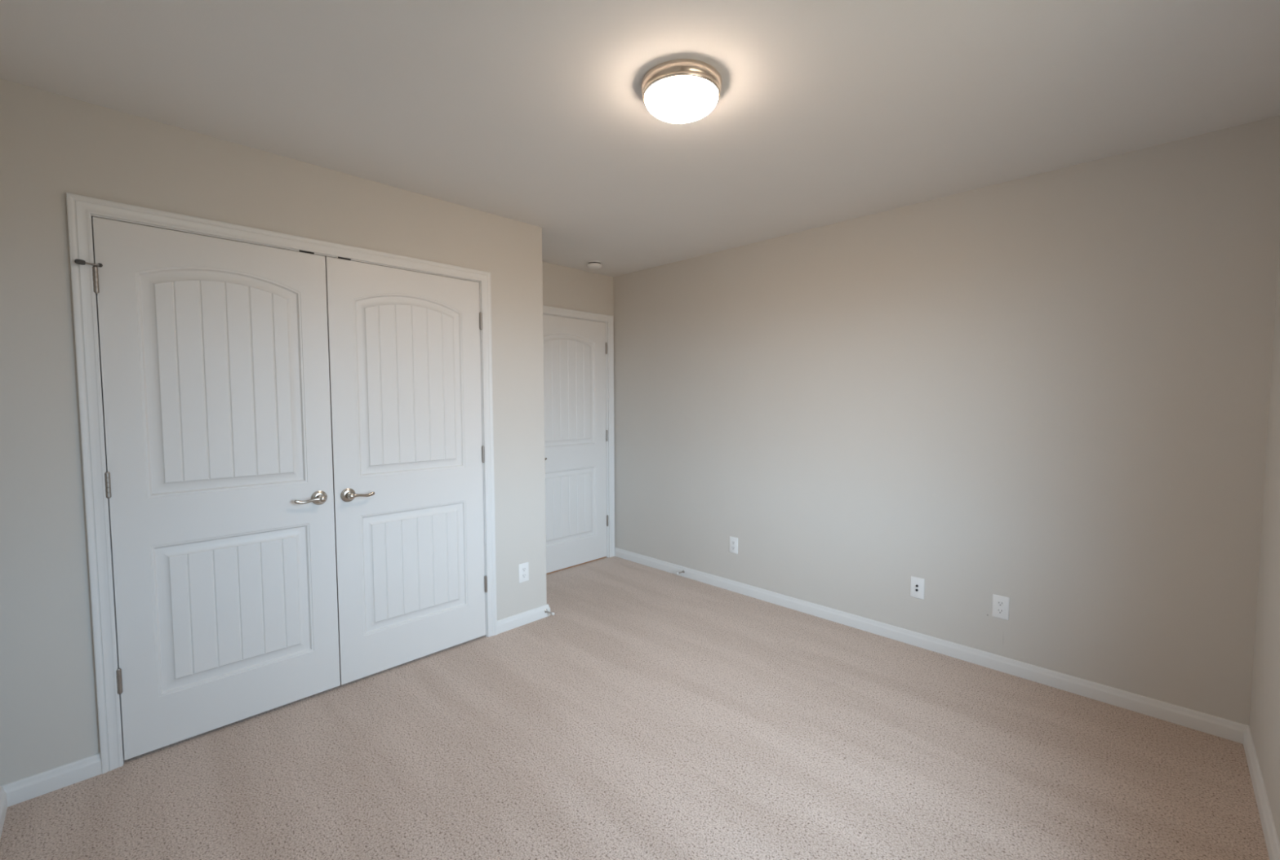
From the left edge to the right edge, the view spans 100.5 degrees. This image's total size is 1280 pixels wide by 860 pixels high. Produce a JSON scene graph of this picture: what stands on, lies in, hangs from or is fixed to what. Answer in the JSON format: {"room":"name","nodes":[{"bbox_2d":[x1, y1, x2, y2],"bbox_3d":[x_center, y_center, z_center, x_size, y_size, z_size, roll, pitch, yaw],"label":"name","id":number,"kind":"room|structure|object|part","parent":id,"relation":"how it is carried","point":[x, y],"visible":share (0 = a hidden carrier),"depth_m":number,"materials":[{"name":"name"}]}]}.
{"room":"empty bedroom","nodes":[
{"label":"empty bedroom","id":0,"kind":"room"},
{"bbox_2d":[0,78,546,786],"bbox_3d":[-1.625,0.007,2.778,0.663,2.446,2.253,3,4,44],"label":"wall","id":1,"kind":"structure","parent":0,"point":[52,145],"depth_m":1.92,"materials":[{"name":"paint"}]},
{"bbox_2d":[0,753,102,807],"bbox_3d":[-2.086,1.244,1.891,0.014,0.075,0.240,3,4,44],"label":"baseboard","id":2,"kind":"structure","parent":1,"relation":"attached to","point":[39,784],"depth_m":1.89,"materials":[{"name":"white paint"}]},
{"bbox_2d":[92,217,340,760],"bbox_3d":[-1.698,0.231,2.221,0.100,2.031,0.755,3,4,44],"label":"door","id":3,"kind":"structure","parent":1,"relation":"in","point":[215,355],"depth_m":2.19,"materials":[{"name":"white paint"}]},
{"bbox_2d":[74,258,102,266],"bbox_3d":[-1.970,-0.594,1.898,0.031,0.018,0.072,1,4,27],"label":"door stop","id":4,"kind":"object","parent":3,"relation":"attached to","point":[77,261],"visible":1,"depth_m":1.88,"materials":[{"name":"silver metal"}]},
{"bbox_3d":[-1.491,0.317,2.403,0.054,0.031,0.124,3,4,44],"label":"lever","id":5,"kind":"part","parent":3,"relation":"part of","materials":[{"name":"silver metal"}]},
{"bbox_3d":[-1.481,0.314,2.458,0.012,0.066,0.066,3,4,44],"label":"lever handle","id":6,"kind":"part","parent":3,"relation":"part of","materials":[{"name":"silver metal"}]},
{"bbox_2d":[66,192,497,774],"bbox_3d":[-1.468,0.187,2.543,0.132,2.110,1.644,3,4,44],"label":"door frame","id":7,"kind":"structure","parent":1,"relation":"attached to","point":[81,210],"depth_m":1.98,"materials":[{"name":"white paint"}]},
{"bbox_3d":[-1.509,-0.800,2.401,0.031,0.007,0.058,3,4,44],"label":"strike plate","id":8,"kind":"part","parent":7,"relation":"part of","materials":[{"name":"black metal"}]},
{"bbox_3d":[-1.400,-0.807,2.511,0.031,0.007,0.055,3,4,44],"label":"strike plate","id":9,"kind":"part","parent":7,"relation":"part of","materials":[{"name":"black metal"}]},
{"bbox_2d":[324,256,487,685],"bbox_3d":[-1.157,0.199,2.769,0.100,2.031,0.776,3,4,44],"label":"door","id":10,"kind":"structure","parent":1,"relation":"in","point":[408,451],"depth_m":2.74,"materials":[{"name":"white paint"}]},
{"bbox_3d":[-1.396,0.312,2.545,0.012,0.066,0.066,3,4,44],"label":"lever handle","id":11,"kind":"part","parent":10,"relation":"part of","materials":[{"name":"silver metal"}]},
{"bbox_3d":[-1.341,0.311,2.556,0.054,0.031,0.124,3,4,44],"label":"lever","id":12,"kind":"part","parent":10,"relation":"part of","materials":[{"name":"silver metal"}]},
{"bbox_2d":[497,604,550,634],"bbox_3d":[-0.946,1.151,3.509,0.663,0.075,0.383,3,4,44],"label":"baseboard","id":13,"kind":"structure","parent":1,"relation":"attached to","point":[517,620],"depth_m":3.27,"materials":[{"name":"white paint"}]},
{"bbox_2d":[544,609,554,615],"bbox_3d":[-0.571,1.156,3.364,0.076,0.022,0.022,3,4,40],"label":"door stop","id":14,"kind":"object","parent":13,"relation":"attached to","point":[545,611],"visible":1,"depth_m":3.37,"materials":[{"name":"silver metal"}]},
{"bbox_2d":[518,562,528,583],"bbox_3d":[-0.714,0.878,3.272,0.007,0.116,0.072,3,4,44],"label":"power outlet","id":15,"kind":"object","parent":1,"relation":"attached to","point":[523,569],"visible":1,"depth_m":3.27,"materials":[{"name":"white plastic"}]},
{"bbox_2d":[542,261,613,519],"bbox_3d":[-1.524,-0.030,3.437,0.120,2.446,3.575,3,4,44],"label":"wall","id":16,"kind":"structure","parent":0,"point":[563,287],"depth_m":4.33,"materials":[{"name":"paint"}]},
{"bbox_2d":[542,314,608,573],"bbox_3d":[-0.563,0.112,4.315,0.100,2.031,0.822,3,4,44],"label":"door","id":17,"kind":"structure","parent":16,"relation":"in","point":[575,350],"depth_m":4.37,"materials":[{"name":"white paint"}]},
{"bbox_2d":[542,305,614,557],"bbox_3d":[-0.610,0.084,4.362,0.137,2.110,0.958,3,4,44],"label":"door frame","id":18,"kind":"structure","parent":16,"relation":"attached to","point":[548,310],"depth_m":4.61,"materials":[{"name":"white paint"}]},
{"bbox_2d":[0,556,1269,859],"bbox_3d":[-0.108,1.319,2.205,3.965,0.120,3.695,3,4,44],"label":"floor","id":19,"kind":"structure","parent":0,"point":[656,714],"depth_m":2.00,"materials":[{"name":"beige carpet"}]},
{"bbox_2d":[546,556,606,574],"bbox_3d":[-0.614,1.133,4.419,0.088,0.008,0.819,3,4,44],"label":"threshold","id":20,"kind":"object","parent":19,"relation":"on","point":[605,557],"visible":0.21,"depth_m":4.44,"materials":[{"name":"brown wood"}]},
{"bbox_2d":[0,0,1279,276],"bbox_3d":[-0.116,-1.243,2.062,3.965,0.120,3.695,3,4,44],"label":"ceiling","id":21,"kind":"structure","parent":0,"point":[531,112],"depth_m":1.83,"materials":[{"name":"paint"}]},
{"bbox_2d":[586,260,601,269],"bbox_3d":[-0.351,-1.275,4.112,0.115,0.042,0.115,3,4,44],"label":"smoke detector","id":22,"kind":"object","parent":21,"relation":"attached to","point":[594,264],"visible":1,"depth_m":4.07,"materials":[{"name":"white plastic"}]},
{"bbox_2d":[640,58,722,123],"bbox_3d":[0.140,-1.119,1.799,0.273,0.098,0.273,3,4,44],"label":"ceiling light","id":23,"kind":"object","parent":21,"relation":"attached to","point":[681,91],"visible":1,"depth_m":1.72,"materials":[{"name":"white glass"}]},
{"bbox_2d":[613,115,1279,725],"bbox_3d":[1.141,-0.036,3.405,3.965,2.446,0.120,3,4,44],"label":"wall","id":24,"kind":"structure","parent":0,"point":[1048,393],"depth_m":2.65,"materials":[{"name":"paint"}]},
{"bbox_2d":[729,536,737,554],"bbox_3d":[0.673,0.830,3.828,0.072,0.116,0.007,3,4,44],"label":"power outlet","id":25,"kind":"object","parent":24,"relation":"attached to","point":[733,541],"visible":1,"depth_m":3.82,"materials":[{"name":"white plastic"}]},
{"bbox_2d":[910,576,924,599],"bbox_3d":[1.545,0.882,2.967,0.072,0.116,0.014,3,4,44],"label":"jack plate","id":26,"kind":"object","parent":24,"relation":"attached to","point":[917,584],"visible":1,"depth_m":2.97,"materials":[{"name":"white plastic"}]},
{"bbox_2d":[614,547,1248,744],"bbox_3d":[1.098,1.150,3.423,3.725,0.075,0.014,3,4,44],"label":"baseboard","id":27,"kind":"structure","parent":24,"relation":"attached to","point":[1228,730],"depth_m":2.74,"materials":[{"name":"white paint"}]},
{"bbox_2d":[991,594,1009,620],"bbox_3d":[1.827,0.899,2.695,0.072,0.116,0.007,3,4,44],"label":"power outlet","id":28,"kind":"object","parent":24,"relation":"attached to","point":[1000,606],"visible":1,"depth_m":2.69,"materials":[{"name":"white plastic"}]},
{"bbox_2d":[995,608,1004,614],"bbox_3d":[1.825,0.918,2.695,0.034,0.028,0.003,3,4,44],"label":"receptacle","id":29,"kind":"object","parent":28,"relation":"attached to","point":[998,611],"depth_m":2.70,"materials":[{"name":"white plastic"}]},
{"bbox_2d":[996,600,1004,607],"bbox_3d":[1.825,0.879,2.693,0.034,0.028,0.003,3,4,44],"label":"receptacle","id":30,"kind":"object","parent":28,"relation":"attached to","point":[999,603],"depth_m":2.69,"materials":[{"name":"white plastic"}]},
{"bbox_2d":[1248,241,1279,843],"bbox_3d":[1.258,0.109,0.787,0.120,2.446,3.455,3,4,44],"label":"wall","id":31,"kind":"structure","parent":0,"point":[1264,710],"depth_m":1.89,"materials":[{"name":"paint"}]},
{"bbox_2d":[1243,726,1279,859],"bbox_3d":[1.214,1.290,0.900,0.014,0.075,3.455,3,4,44],"label":"baseboard","id":32,"kind":"structure","parent":31,"relation":"attached to","point":[1272,842],"depth_m":1.76,"materials":[{"name":"white paint"}]},
{"bbox_3d":[-1.323,0.115,0.819,3.845,2.446,0.120,3,4,44],"label":"wall","id":33,"kind":"structure","parent":0,"visible":0},
{"bbox_2d":[0,786,7,839],"bbox_3d":[-1.079,1.305,0.743,3.062,0.075,0.014,3,4,44],"label":"baseboard","id":34,"kind":"structure","parent":33,"relation":"attached to","point":[3,802],"depth_m":1.76,"materials":[{"name":"white paint"}]}
]}

